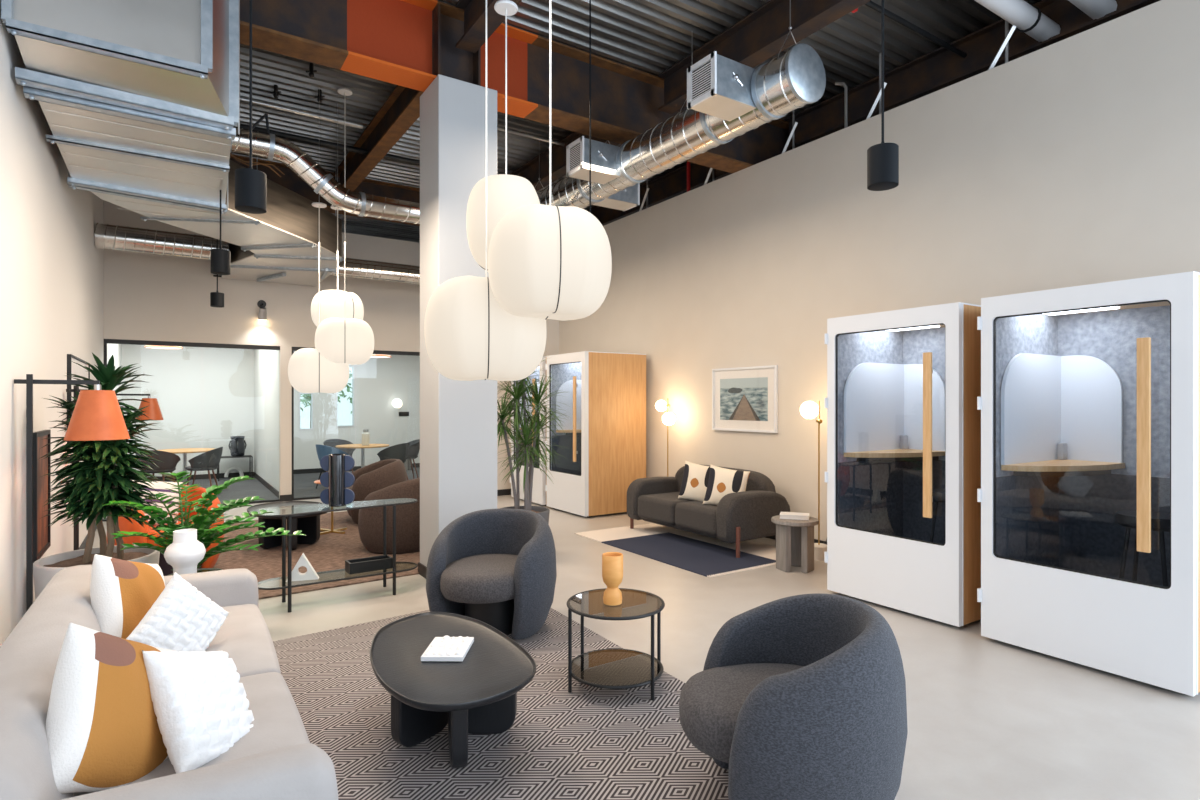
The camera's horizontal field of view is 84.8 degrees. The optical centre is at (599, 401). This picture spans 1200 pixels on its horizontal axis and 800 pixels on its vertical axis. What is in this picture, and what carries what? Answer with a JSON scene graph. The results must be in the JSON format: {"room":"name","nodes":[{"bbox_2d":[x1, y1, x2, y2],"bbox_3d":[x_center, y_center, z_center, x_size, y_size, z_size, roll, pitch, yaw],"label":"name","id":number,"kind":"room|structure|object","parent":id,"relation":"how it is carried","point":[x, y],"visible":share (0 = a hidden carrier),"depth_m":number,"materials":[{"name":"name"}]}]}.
{"room":"office lounge","nodes":[
{"label":"office lounge","id":0,"kind":"room"},
{"bbox_2d":[0,0,120,645],"bbox_3d":[-3.954,-0.950,4.521,0.160,5.000,19.100,0,0,-33],"label":"wall","id":1,"kind":"structure","parent":0,"point":[51,265],"depth_m":4.33,"materials":[{"name":"white"}]},
{"bbox_2d":[33,430,50,562],"bbox_3d":[-3.825,0.620,4.498,0.030,0.840,0.600,0,0,-33],"label":"framed painting","id":2,"kind":"object","parent":1,"relation":"attached to","point":[41,535],"visible":0.83,"depth_m":4.49,"materials":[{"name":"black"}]},
{"bbox_2d":[67,354,89,442],"bbox_3d":[-5.111,-0.020,6.453,0.030,0.800,1.660,0,0,-33],"label":"framed painting","id":3,"kind":"object","parent":1,"relation":"attached to","point":[72,368],"visible":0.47,"depth_m":6.01,"materials":[{"name":"black paper"}]},
{"bbox_2d":[103,200,419,498],"bbox_3d":[-4.846,-0.610,10.391,4.800,4.320,0.150,0,0,-33],"label":"wall","id":4,"kind":"structure","parent":0,"point":[147,297],"depth_m":9.93,"materials":[{"name":"paint"}]},
{"bbox_2d":[104,339,279,504],"bbox_3d":[-5.924,0.338,9.665,2.200,2.416,0.060,0,0,-33],"label":"window","id":5,"kind":"structure","parent":4,"relation":"in","point":[106,341],"depth_m":9.59,"materials":[{"name":"black metal"}]},
{"bbox_2d":[292,347,419,499],"bbox_3d":[-3.893,0.338,11.000,2.340,2.416,0.060,0,0,-33],"label":"window","id":6,"kind":"structure","parent":4,"relation":"in","point":[293,348],"depth_m":10.37,"materials":[{"name":"black metal"}]},
{"bbox_2d":[253,349,278,497],"bbox_3d":[-6.087,0.148,12.047,0.095,2.796,3.980,0,0,-33],"label":"wall","id":7,"kind":"structure","parent":0,"point":[266,362],"depth_m":11.86,"materials":[{"name":"white"}]},
{"bbox_2d":[121,344,419,476],"bbox_3d":[-6.416,0.150,14.272,6.440,2.800,0.100,0,0,-33],"label":"wall","id":8,"kind":"structure","parent":0,"point":[204,395],"depth_m":13.50,"materials":[{"name":"white"}]},
{"bbox_2d":[147,463,419,480],"bbox_3d":[-6.426,1.498,14.196,6.340,0.096,0.015,0,0,-33],"label":"baseboard","id":9,"kind":"structure","parent":8,"relation":"attached to","point":[315,470],"depth_m":13.48,"materials":[{"name":"black"}]},
{"bbox_2d":[497,319,558,489],"bbox_3d":[-1.798,-0.610,11.635,1.660,4.320,1.420,0,0,-33],"label":"wall","id":10,"kind":"structure","parent":0,"point":[552,326],"depth_m":10.96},
{"bbox_2d":[231,0,1041,242],"bbox_3d":[-0.010,-3.510,7.432,10.050,0.120,19.630,0,0,-33],"label":"ceiling","id":11,"kind":"structure","parent":0,"point":[648,36],"depth_m":6.56,"materials":[{"name":"metal"}]},
{"bbox_2d":[1,0,343,285],"bbox_3d":[-3.856,-2.606,6.925,1.896,1.667,7.114,0,0,-15],"label":"duct","id":12,"kind":"object","parent":11,"relation":"hanging from","point":[139,100],"visible":0.91,"depth_m":4.30,"materials":[{"name":"grey"}]},
{"bbox_2d":[94,223,228,259],"bbox_3d":[-5.513,-2.010,8.319,1.402,0.315,0.315,0,0,-33],"label":"spiral duct","id":13,"kind":"object","parent":12,"relation":"attached to","point":[110,237],"visible":0.86,"depth_m":8.17,"materials":[{"name":"metal"}]},
{"bbox_2d":[230,113,419,223],"bbox_3d":[-2.039,-2.318,6.977,3.432,0.836,0.240,0,0,-33],"label":"spiral duct","id":14,"kind":"object","parent":12,"relation":"attached to","point":[269,146],"visible":0.64,"depth_m":6.42,"materials":[{"name":"metal"}]},
{"bbox_2d":[330,261,419,283],"bbox_3d":[-3.023,-1.940,10.040,2.092,0.235,0.235,0,0,-33],"label":"spiral duct","id":15,"kind":"object","parent":12,"relation":"attached to","point":[352,269],"visible":0.56,"depth_m":9.76,"materials":[{"name":"metal"}]},
{"bbox_2d":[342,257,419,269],"bbox_3d":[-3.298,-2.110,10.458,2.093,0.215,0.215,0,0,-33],"label":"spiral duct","id":16,"kind":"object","parent":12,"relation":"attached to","point":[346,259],"visible":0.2,"depth_m":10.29,"materials":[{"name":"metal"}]},
{"bbox_2d":[211,190,230,274],"bbox_3d":[-3.281,-2.280,5.682,0.150,2.340,0.150,0,0,-33],"label":"pendant","id":17,"kind":"object","parent":11,"relation":"hanging from","point":[220,258],"visible":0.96,"depth_m":5.63,"materials":[{"name":"black"}]},
{"bbox_2d":[235,0,266,213],"bbox_3d":[-1.857,-2.235,3.494,0.150,2.430,0.150,0,0,-33],"label":"pendant","id":18,"kind":"object","parent":11,"relation":"hanging from","point":[250,183],"visible":1,"depth_m":3.45,"materials":[{"name":"black"}]},
{"bbox_2d":[240,95,362,128],"bbox_3d":[-3.914,-3.310,7.181,2.550,0.068,0.070,0,0,-33],"label":"conduit pipe","id":19,"kind":"object","parent":11,"relation":"attached to","point":[243,99],"visible":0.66,"depth_m":7.48,"materials":[{"name":"grey"}]},
{"bbox_2d":[288,348,348,392],"label":"lantern pendant","id":20,"kind":"object","parent":11,"relation":"hanging from","point":[312,370],"depth_m":6.97,"materials":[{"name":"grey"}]},
{"bbox_2d":[230,154,419,225],"bbox_3d":[-2.454,-3.170,11.013,9.800,0.540,0.260,0,0,-33],"label":"girder","id":21,"kind":"object","parent":11,"relation":"attached to","point":[290,180],"visible":0.02,"depth_m":9.87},
{"bbox_2d":[311,104,363,326],"bbox_3d":[-3.036,-2.139,7.602,0.522,2.623,0.570,0,0,27],"label":"lantern pendant","id":22,"kind":"object","parent":11,"relation":"hanging from","point":[331,301],"visible":0.65,"depth_m":7.39,"materials":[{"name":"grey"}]},
{"bbox_2d":[315,88,373,364],"bbox_3d":[-2.794,-1.932,7.199,0.610,3.036,0.559,0,0,-21],"label":"lantern pendant","id":23,"kind":"object","parent":11,"relation":"hanging from","point":[350,341],"visible":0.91,"depth_m":6.99,"materials":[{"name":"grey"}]},
{"bbox_2d":[334,85,423,190],"bbox_3d":[-2.634,-3.255,7.956,0.180,0.370,4.610,0,0,-33],"label":"steel beam","id":24,"kind":"structure","parent":11,"relation":"attached to","point":[401,109],"depth_m":7.89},
{"bbox_2d":[234,123,419,164],"bbox_3d":[-3.303,-3.230,8.300,4.800,0.068,0.070,0,0,-33],"label":"pipe","id":25,"kind":"object","parent":24,"relation":"attached to","point":[280,134],"visible":0.27,"depth_m":8.18,"materials":[{"name":"black metal"}]},
{"bbox_2d":[424,0,545,380],"bbox_3d":[-0.701,-1.792,4.051,0.740,3.316,0.676,0,0,-12],"label":"lantern pendant","id":26,"kind":"object","parent":11,"relation":"hanging from","point":[469,336],"visible":0.84,"depth_m":3.77,"materials":[{"name":"paper"}]},
{"bbox_2d":[456,0,521,52],"bbox_3d":[1.280,-3.255,2.003,0.180,0.370,8.940,0,0,-33],"label":"steel beam","id":27,"kind":"structure","parent":11,"relation":"attached to","point":[473,38],"depth_m":5.49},
{"bbox_2d":[466,0,540,271],"bbox_3d":[-0.614,-2.154,4.300,0.486,2.592,0.530,0,0,2],"label":"lantern pendant","id":28,"kind":"object","parent":11,"relation":"hanging from","point":[505,192],"visible":0.54,"depth_m":4.10,"materials":[{"name":"paper"}]},
{"bbox_2d":[488,0,611,320],"bbox_3d":[-0.287,-1.970,3.797,0.710,2.960,0.649,0,0,-14],"label":"lantern pendant","id":29,"kind":"object","parent":11,"relation":"hanging from","point":[545,262],"visible":0.99,"depth_m":3.53,"materials":[{"name":"paper"}]},
{"bbox_2d":[509,132,618,190],"bbox_3d":[-0.771,-3.255,9.181,0.180,0.370,4.610,0,0,-33],"label":"steel beam","id":30,"kind":"structure","parent":11,"relation":"attached to","point":[529,171],"depth_m":9.02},
{"bbox_2d":[589,0,590,212],"bbox_3d":[-0.078,-2.260,5.215,0.150,2.380,0.150,0,0,-33],"label":"pendant","id":31,"kind":"object","parent":11,"relation":"hanging from","point":[589,0],"visible":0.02,"depth_m":5.21,"materials":[{"name":"black"}]},
{"bbox_2d":[586,162,732,225],"bbox_3d":[0.858,-3.255,10.252,0.180,0.370,4.610,0,0,-33],"label":"steel beam","id":32,"kind":"structure","parent":11,"relation":"attached to","point":[669,185],"depth_m":9.98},
{"bbox_2d":[534,0,825,210],"bbox_3d":[-0.238,-2.861,7.770,1.220,1.157,6.666,0,0,-33],"label":"spiral duct","id":33,"kind":"object","parent":11,"relation":"hanging from","point":[727,99],"visible":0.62,"depth_m":5.70,"materials":[{"name":"metal"}]},
{"bbox_2d":[658,0,870,113],"bbox_3d":[3.143,-3.255,3.228,0.180,0.370,8.940,0,0,-33],"label":"steel beam","id":34,"kind":"structure","parent":11,"relation":"attached to","point":[761,35],"depth_m":5.80,"materials":[{"name":"metal"}]},
{"bbox_2d":[852,1,966,57],"bbox_3d":[3.398,-3.259,6.208,5.300,0.178,0.100,0,0,-33],"label":"pipe","id":35,"kind":"object","parent":34,"relation":"attached to","point":[871,4],"visible":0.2,"depth_m":5.78,"materials":[{"name":"black metal"}]},
{"bbox_2d":[974,0,1059,41],"bbox_3d":[3.543,-3.170,5.441,5.900,0.189,0.194,0,0,-33],"label":"insulated pipe","id":36,"kind":"object","parent":34,"relation":"attached to","point":[1028,19],"visible":0.29,"depth_m":5.33,"materials":[{"name":"grey"}]},
{"bbox_2d":[867,0,898,190],"bbox_3d":[1.458,-2.280,3.388,0.150,2.340,0.150,0,0,-33],"label":"pendant","id":37,"kind":"object","parent":11,"relation":"hanging from","point":[882,158],"visible":1,"depth_m":3.35,"materials":[{"name":"black"}]},
{"bbox_2d":[784,0,1159,150],"bbox_3d":[4.773,-3.255,4.299,0.180,0.370,8.940,0,0,-33],"label":"steel beam","id":38,"kind":"structure","parent":11,"relation":"attached to","point":[940,68],"depth_m":6.43,"materials":[{"name":"metal"}]},
{"bbox_2d":[1068,0,1116,19],"bbox_3d":[3.763,-3.170,5.107,5.900,0.189,0.194,0,0,-33],"label":"insulated pipe","id":39,"kind":"object","parent":38,"relation":"attached to","point":[1095,9],"visible":0.14,"depth_m":5.17,"materials":[{"name":"grey"}]},
{"bbox_2d":[92,467,1199,799],"bbox_3d":[0.238,1.608,6.918,10.400,0.124,19.700,0,0,-33],"label":"floor","id":40,"kind":"structure","parent":0,"point":[988,718],"depth_m":3.67,"materials":[{"name":"concrete"}]},
{"bbox_2d":[14,374,129,611],"bbox_3d":[-3.148,0.695,3.895,0.590,1.710,0.320,0,0,-33],"label":"floor lamp","id":41,"kind":"object","parent":40,"relation":"on","point":[97,414],"visible":0.79,"depth_m":3.84,"materials":[{"name":"fabric"}]},
{"bbox_2d":[33,545,159,597],"bbox_3d":[-3.258,1.275,4.273,0.660,0.550,0.660,0,0,-33],"label":"planter","id":42,"kind":"object","parent":40,"relation":"on","point":[44,569],"visible":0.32,"depth_m":4.27,"materials":[{"name":"ceramic"}]},
{"bbox_2d":[37,353,162,562],"bbox_3d":[-3.255,0.367,4.310,0.680,1.362,0.684,0,0,-33],"label":"dracaena plant","id":43,"kind":"object","parent":42,"relation":"on","point":[106,473],"visible":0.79,"depth_m":4.22,"materials":[{"name":"green plant"}]},
{"bbox_2d":[102,394,162,520],"bbox_3d":[-6.249,0.705,8.785,0.690,1.690,0.320,0,0,-33],"label":"floor lamp","id":44,"kind":"object","parent":40,"relation":"on","point":[153,411],"visible":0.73,"depth_m":8.80,"materials":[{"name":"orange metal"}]},
{"bbox_2d":[135,450,179,481],"bbox_3d":[-7.038,1.147,10.441,0.599,0.803,0.535,0,0,-7],"label":"shell chair","id":45,"kind":"object","parent":40,"relation":"on","point":[169,460],"visible":0.66,"depth_m":10.29,"materials":[{"name":"grey"}]},
{"bbox_2d":[158,448,214,484],"bbox_3d":[-7.079,1.182,11.203,0.960,0.728,0.960,0,0,-33],"label":"meeting table","id":46,"kind":"object","parent":40,"relation":"on","point":[184,451],"visible":0.45,"depth_m":11.17,"materials":[{"name":"brown wood"}]},
{"bbox_2d":[167,568,222,575],"bbox_3d":[-2.425,1.291,3.934,0.312,0.517,0.312,0,0,-33],"label":"side table","id":47,"kind":"object","parent":40,"relation":"on","point":[200,568],"visible":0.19,"depth_m":4.08,"materials":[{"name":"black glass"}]},
{"bbox_2d":[164,529,205,574],"bbox_3d":[-2.456,0.898,3.890,0.210,0.275,0.210,0,0,-33],"label":"vase","id":48,"kind":"object","parent":47,"relation":"on","point":[184,554],"visible":0.9,"depth_m":3.83,"materials":[{"name":"white ceramic"}]},
{"bbox_2d":[185,447,222,485],"bbox_3d":[-6.532,1.147,10.847,0.535,0.803,0.599,0,0,-19],"label":"shell chair","id":49,"kind":"object","parent":40,"relation":"on","point":[209,460],"visible":0.98,"depth_m":10.68,"materials":[{"name":"grey"}]},
{"bbox_2d":[217,455,252,480],"bbox_3d":[-7.333,1.319,13.191,0.600,0.455,0.400,0,0,-33],"label":"side table","id":50,"kind":"object","parent":40,"relation":"on","point":[249,456],"visible":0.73,"depth_m":13.19,"materials":[{"name":"black metal"}]},
{"bbox_2d":[228,436,246,456],"bbox_3d":[-7.291,0.891,13.218,0.270,0.400,0.270,0,0,12],"label":"floor vase","id":51,"kind":"object","parent":50,"relation":"on","point":[237,447],"visible":1,"depth_m":13.12,"materials":[{"name":"black ceramic"}]},
{"bbox_2d":[197,511,419,598],"bbox_3d":[-3.083,1.543,7.236,3.600,0.012,4.020,0,0,-33],"label":"area rug","id":52,"kind":"object","parent":40,"relation":"on","point":[330,552],"visible":0.21,"depth_m":6.49,"materials":[{"name":"brown carpet"}]},
{"bbox_2d":[107,485,224,575],"bbox_3d":[-3.867,1.157,5.875,0.850,0.760,0.878,0,0,40],"label":"velvet armchair","id":53,"kind":"object","parent":52,"relation":"on","point":[126,525],"visible":0.25,"depth_m":5.70,"materials":[{"name":"orange"}]},
{"bbox_2d":[132,480,182,524],"bbox_3d":[-3.929,0.890,5.794,0.199,0.474,0.483,0,0,41],"label":"cushion","id":54,"kind":"object","parent":53,"relation":"on","point":[160,486],"visible":0.34,"depth_m":5.82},
{"bbox_2d":[147,519,192,546],"bbox_3d":[-3.821,1.173,5.835,0.728,0.188,0.627,0,0,40],"label":"seat cushion","id":55,"kind":"object","parent":53,"relation":"on","point":[149,529],"depth_m":5.52,"materials":[{"name":"orange fabric"}]},
{"bbox_2d":[247,501,329,549],"bbox_3d":[-3.344,1.337,7.066,0.784,0.400,1.093,0,0,-33],"label":"coffee table","id":56,"kind":"object","parent":52,"relation":"on","point":[309,524],"visible":0.66,"depth_m":7.04,"materials":[{"name":"black wood"}]},
{"bbox_2d":[346,459,406,523],"bbox_3d":[-2.956,1.147,8.526,0.869,0.780,0.898,0,0,-26],"label":"armchair","id":57,"kind":"object","parent":52,"relation":"on","point":[376,476],"visible":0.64,"depth_m":8.19,"materials":[{"name":"brown fabric"}]},
{"bbox_2d":[358,478,419,553],"bbox_3d":[-2.108,1.157,6.956,0.869,0.760,0.898,0,0,10],"label":"armchair","id":58,"kind":"object","parent":52,"relation":"on","point":[370,521],"visible":0.51,"depth_m":6.57,"materials":[{"name":"brown fabric"}]},
{"bbox_2d":[316,444,347,488],"bbox_3d":[-4.788,1.147,11.740,0.599,0.803,0.535,0,0,38],"label":"shell chair","id":59,"kind":"object","parent":40,"relation":"on","point":[322,450],"visible":0.28,"depth_m":11.51,"materials":[{"name":"blue"}]},
{"bbox_2d":[249,498,417,612],"bbox_3d":[-2.064,1.183,5.178,1.256,0.733,0.446,0,0,-33],"label":"console table","id":60,"kind":"object","parent":40,"relation":"on","point":[384,505],"visible":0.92,"depth_m":5.09,"materials":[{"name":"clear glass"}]},
{"bbox_2d":[286,553,318,581],"bbox_3d":[-2.270,1.256,5.018,0.230,0.200,0.060,0,0,-18],"label":"sculpture","id":61,"kind":"object","parent":60,"relation":"on","point":[311,574],"visible":0.96,"depth_m":5.00,"materials":[{"name":"ceramic"}]},
{"bbox_2d":[320,454,354,506],"bbox_3d":[-2.068,0.614,5.175,0.268,0.405,0.132,0,0,0],"label":"vase","id":62,"kind":"object","parent":60,"relation":"on","point":[336,479],"visible":1,"depth_m":5.15,"materials":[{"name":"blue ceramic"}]},
{"bbox_2d":[345,555,392,573],"bbox_3d":[-1.869,1.313,5.318,0.340,0.085,0.140,0,0,-35],"label":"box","id":63,"kind":"object","parent":60,"relation":"on","point":[368,564],"visible":1,"depth_m":5.28,"materials":[{"name":"black metal"}]},
{"bbox_2d":[377,443,409,479],"bbox_3d":[-3.770,1.147,12.031,0.535,0.803,0.599,0,0,20],"label":"shell chair","id":64,"kind":"object","parent":40,"relation":"on","point":[399,451],"visible":0.55,"depth_m":11.82,"materials":[{"name":"grey"}]},
{"bbox_2d":[420,74,496,566],"bbox_3d":[-1.269,-0.605,5.880,0.540,4.310,0.500,0,0,-33],"label":"column","id":65,"kind":"structure","parent":40,"relation":"on","point":[458,419],"depth_m":5.65,"materials":[{"name":"grey paint"}]},
{"bbox_2d":[240,0,788,172],"bbox_3d":[0.255,-3.105,6.893,9.800,0.670,0.300,0,0,-33],"label":"girder","id":66,"kind":"object","parent":65,"relation":"on","point":[405,43],"visible":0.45,"depth_m":6.01,"materials":[{"name":"metal"}]},
{"bbox_2d":[273,608,727,799],"bbox_3d":[-0.673,1.543,2.980,2.650,0.012,3.920,0,0,-33],"label":"area rug","id":67,"kind":"object","parent":40,"relation":"on","point":[588,742],"visible":0.5,"depth_m":3.02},
{"bbox_2d":[0,565,337,799],"bbox_3d":[-1.699,1.175,2.543,0.965,0.729,2.440,0,0,-32],"label":"sofa","id":68,"kind":"object","parent":67,"relation":"on","point":[276,759],"visible":0.42,"depth_m":1.98,"materials":[{"name":"grey fabric"}]},
{"bbox_2d":[45,622,173,793],"bbox_3d":[-1.440,0.928,1.962,0.230,0.587,0.612,0,0,-1],"label":"cushion","id":69,"kind":"object","parent":68,"relation":"on","point":[103,731],"visible":0.67,"depth_m":1.85,"materials":[{"name":"fabric"}]},
{"bbox_2d":[90,554,164,638],"bbox_3d":[-2.091,0.915,2.934,0.220,0.530,0.553,0,0,-12],"label":"cushion","id":70,"kind":"object","parent":68,"relation":"on","point":[122,592],"visible":0.65,"depth_m":2.80,"materials":[{"name":"fabric"}]},
{"bbox_2d":[126,572,228,651],"bbox_3d":[-1.802,0.965,2.831,0.172,0.454,0.460,0,0,13],"label":"cushion","id":71,"kind":"object","parent":68,"relation":"on","point":[182,618],"visible":0.82,"depth_m":2.79,"materials":[{"name":"white fabric"}]},
{"bbox_2d":[73,672,309,796],"bbox_3d":[-1.340,1.183,2.123,0.712,0.183,1.087,0,0,-32],"label":"seat cushion","id":72,"kind":"object","parent":68,"relation":"on","point":[277,723],"depth_m":2.24,"materials":[{"name":"grey fabric"}]},
{"bbox_2d":[142,650,253,773],"bbox_3d":[-1.283,0.990,2.132,0.248,0.458,0.496,0,0,4],"label":"cushion","id":73,"kind":"object","parent":68,"relation":"on","point":[200,703],"visible":0.88,"depth_m":2.02,"materials":[{"name":"white fabric"}]},
{"bbox_2d":[205,604,280,676],"bbox_3d":[-1.925,1.183,3.047,0.712,0.183,1.087,0,0,-32],"label":"seat cushion","id":74,"kind":"object","parent":68,"relation":"on","point":[244,634],"depth_m":3.01,"materials":[{"name":"grey fabric"}]},
{"bbox_2d":[370,612,535,767],"bbox_3d":[-0.732,1.345,3.058,0.663,0.385,1.156,0,0,-33],"label":"coffee table","id":75,"kind":"object","parent":67,"relation":"on","point":[476,694],"visible":0.89,"depth_m":2.92,"materials":[{"name":"black wood"}]},
{"bbox_2d":[421,635,473,660],"bbox_3d":[-0.709,1.146,3.071,0.190,0.036,0.250,0,0,1],"label":"book","id":76,"kind":"object","parent":75,"relation":"on","point":[446,648],"visible":1,"depth_m":3.03,"materials":[{"name":"white paper"}]},
{"bbox_2d":[426,508,556,639],"bbox_3d":[-0.728,1.157,4.475,0.872,0.760,0.844,0,0,15],"label":"armchair","id":77,"kind":"object","parent":67,"relation":"on","point":[496,568],"visible":0.92,"depth_m":4.31,"materials":[{"name":"grey fabric"}]},
{"bbox_2d":[440,554,517,603],"bbox_3d":[-0.744,1.173,4.416,0.621,0.188,0.722,0,0,15],"label":"seat cushion","id":78,"kind":"object","parent":77,"relation":"on","point":[464,578],"depth_m":4.15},
{"bbox_2d":[567,588,664,700],"bbox_3d":[0.085,1.311,3.575,0.534,0.452,0.534,0,0,-33],"label":"side table","id":79,"kind":"object","parent":67,"relation":"on","point":[614,668],"visible":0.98,"depth_m":3.52,"materials":[{"name":"clear glass"}]},
{"bbox_2d":[602,552,622,605],"bbox_3d":[0.068,0.954,3.546,0.114,0.266,0.114,0,0,-33],"label":"vase","id":80,"kind":"object","parent":79,"relation":"on","point":[612,562],"visible":1,"depth_m":3.50,"materials":[{"name":"orange ceramic"}]},
{"bbox_2d":[679,593,907,799],"bbox_3d":[0.713,1.159,2.494,0.821,0.755,0.848,0,0,0],"label":"armchair","id":81,"kind":"object","parent":67,"relation":"on","point":[798,697],"visible":1,"depth_m":2.17,"materials":[{"name":"grey fabric"}]},
{"bbox_2d":[679,663,804,762],"bbox_3d":[0.652,1.173,2.494,0.699,0.188,0.597,0,0,0],"label":"seat cushion","id":82,"kind":"object","parent":81,"relation":"on","point":[711,701],"depth_m":2.42,"materials":[{"name":"fabric"}]},
{"bbox_2d":[503,506,549,524],"bbox_3d":[-0.779,1.320,6.645,0.540,0.460,0.540,0,0,-33],"label":"planter","id":83,"kind":"object","parent":40,"relation":"on","point":[544,512],"visible":0.2,"depth_m":6.79,"materials":[{"name":"grey"}]},
{"bbox_2d":[497,357,571,510],"bbox_3d":[-0.776,0.276,6.644,1.124,1.721,0.876,0,0,-37],"label":"dracaena","id":84,"kind":"object","parent":83,"relation":"on","point":[535,423],"visible":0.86,"depth_m":6.59,"materials":[{"name":"green plant"}]},
{"bbox_2d":[510,356,545,505],"bbox_3d":[-0.742,0.438,10.416,1.075,2.225,1.081,0,0,-33],"label":"booth","id":85,"kind":"object","parent":40,"relation":"on","point":[539,478],"visible":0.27,"depth_m":9.91,"materials":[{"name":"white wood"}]},
{"bbox_2d":[545,351,645,517],"bbox_3d":[-0.091,0.438,9.426,1.075,2.225,1.081,0,0,-33],"label":"booth","id":86,"kind":"object","parent":40,"relation":"on","point":[605,431],"visible":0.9,"depth_m":9.04,"materials":[{"name":"brown wood"}]},
{"bbox_2d":[656,398,674,476],"bbox_3d":[0.870,0.750,8.651,0.210,1.600,0.330,0,0,-33],"label":"floor lamp","id":87,"kind":"object","parent":40,"relation":"on","point":[668,418],"visible":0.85,"depth_m":8.65,"materials":[{"name":"white glass"}]},
{"bbox_2d":[574,523,775,577],"bbox_3d":[0.918,1.545,7.150,1.410,0.012,2.342,0,0,-33],"label":"rug","id":88,"kind":"object","parent":40,"relation":"on","point":[699,554],"visible":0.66,"depth_m":6.86,"materials":[{"name":"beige fabric"}]},
{"bbox_2d":[627,464,789,557],"bbox_3d":[1.175,1.147,7.451,0.930,0.785,1.828,0,0,-33],"label":"sofa","id":89,"kind":"object","parent":88,"relation":"on","point":[738,517],"visible":0.73,"depth_m":6.91,"materials":[{"name":"grey fabric"}]},
{"bbox_2d":[638,492,693,524],"bbox_3d":[0.883,1.234,7.671,0.655,0.270,0.682,0,0,-33],"label":"seat cushion","id":90,"kind":"object","parent":89,"relation":"on","point":[653,507],"depth_m":7.50,"materials":[{"name":"grey fabric"}]},
{"bbox_2d":[678,461,709,500],"bbox_3d":[1.117,0.910,7.365,0.483,0.482,0.210,0,0,32],"label":"cushion","id":91,"kind":"object","parent":89,"relation":"on","point":[695,479],"visible":0.67,"depth_m":7.32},
{"bbox_2d":[675,501,716,535],"bbox_3d":[1.261,1.234,7.096,0.655,0.270,0.682,0,0,-33],"label":"seat cushion","id":92,"kind":"object","parent":89,"relation":"on","point":[697,517],"depth_m":6.92,"materials":[{"name":"grey fabric"}]},
{"bbox_2d":[703,465,749,505],"bbox_3d":[1.342,0.915,6.986,0.483,0.480,0.213,0,0,30],"label":"cushion","id":93,"kind":"object","parent":89,"relation":"on","point":[722,482],"visible":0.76,"depth_m":6.93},
{"bbox_2d":[771,515,818,572],"bbox_3d":[1.808,1.315,6.096,0.428,0.470,0.428,0,0,39],"label":"side table","id":94,"kind":"object","parent":40,"relation":"on","point":[794,538],"visible":0.89,"depth_m":5.99,"materials":[{"name":"grey wood"}]},
{"bbox_2d":[800,401,826,560],"bbox_3d":[2.129,0.770,6.536,0.275,1.560,0.176,0,0,45],"label":"floor lamp","id":95,"kind":"object","parent":40,"relation":"on","point":[809,409],"visible":0.93,"depth_m":6.49,"materials":[{"name":"white glass"}]},
{"bbox_2d":[824,302,980,626],"bbox_3d":[2.533,0.438,5.153,1.075,2.225,1.081,0,0,-33],"label":"booth","id":96,"kind":"object","parent":40,"relation":"on","point":[904,385],"visible":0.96,"depth_m":5.27,"materials":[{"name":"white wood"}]},
{"bbox_2d":[886,325,939,330],"bbox_3d":[2.455,-0.619,5.394,0.500,0.012,0.400,0,0,-33],"label":"light","id":97,"kind":"object","parent":96,"relation":"on","point":[935,325],"depth_m":5.48,"materials":[{"name":"white"}]},
{"bbox_2d":[930,489,944,541],"bbox_3d":[2.700,1.076,5.031,0.346,0.792,0.346,0,0,-33],"label":"bar stool","id":98,"kind":"object","parent":96,"relation":"on","point":[938,495],"visible":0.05,"depth_m":5.04,"materials":[{"name":"black wood"}]},
{"bbox_2d":[977,271,1199,696],"bbox_3d":[3.170,0.438,4.102,1.075,2.225,1.081,0,0,-33],"label":"booth","id":99,"kind":"object","parent":40,"relation":"on","point":[1088,403],"visible":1,"depth_m":4.24,"materials":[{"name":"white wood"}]},
{"bbox_2d":[1046,306,1119,314],"bbox_3d":[3.092,-0.619,4.343,0.500,0.012,0.400,0,0,-33],"label":"light","id":100,"kind":"object","parent":99,"relation":"on","point":[1117,307],"depth_m":4.40,"materials":[{"name":"white"}]},
{"bbox_2d":[1114,510,1169,586],"bbox_3d":[3.337,1.076,3.989,0.346,0.792,0.346,0,0,-33],"label":"bar stool","id":101,"kind":"object","parent":99,"relation":"on","point":[1160,522],"visible":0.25,"depth_m":3.96,"materials":[{"name":"black wood"}]},
{"bbox_3d":[-2.694,1.350,4.261,0.340,0.400,0.340,0,0,-33],"label":"plant pot","id":102,"kind":"object","parent":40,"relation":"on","visible":0},
{"bbox_2d":[102,471,305,568],"bbox_3d":[-2.582,0.829,4.294,0.898,0.728,1.060,0,0,44],"label":"plant","id":103,"kind":"object","parent":102,"relation":"in","point":[203,522],"visible":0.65,"depth_m":4.28,"materials":[{"name":"green plant"}]},
{"bbox_2d":[559,0,1199,540],"bbox_3d":[1.888,-0.610,7.668,0.140,4.320,9.540,0,0,-33],"label":"wall","id":104,"kind":"structure","parent":0,"point":[1074,160],"depth_m":6.08,"materials":[{"name":"paint"}]},
{"bbox_2d":[712,365,777,432],"bbox_3d":[1.697,-0.032,7.790,0.035,0.760,1.030,0,0,-33],"label":"framed picture","id":105,"kind":"object","parent":104,"relation":"attached to","point":[745,399],"visible":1,"depth_m":7.75,"materials":[{"name":"paper"}]},
{"bbox_2d":[720,377,767,420],"bbox_3d":[1.695,-0.032,7.789,0.003,0.500,0.770,0,0,-33],"label":"print","id":106,"kind":"object","parent":105,"relation":"attached to","point":[741,398],"depth_m":7.77},
{"bbox_2d":[988,20,1015,69],"bbox_3d":[3.355,-3.049,5.557,0.073,0.781,0.333,0,0,-33],"label":"brace","id":107,"kind":"object","parent":104,"relation":"attached to","point":[1005,44],"visible":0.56,"depth_m":5.50,"materials":[{"name":"grey"}]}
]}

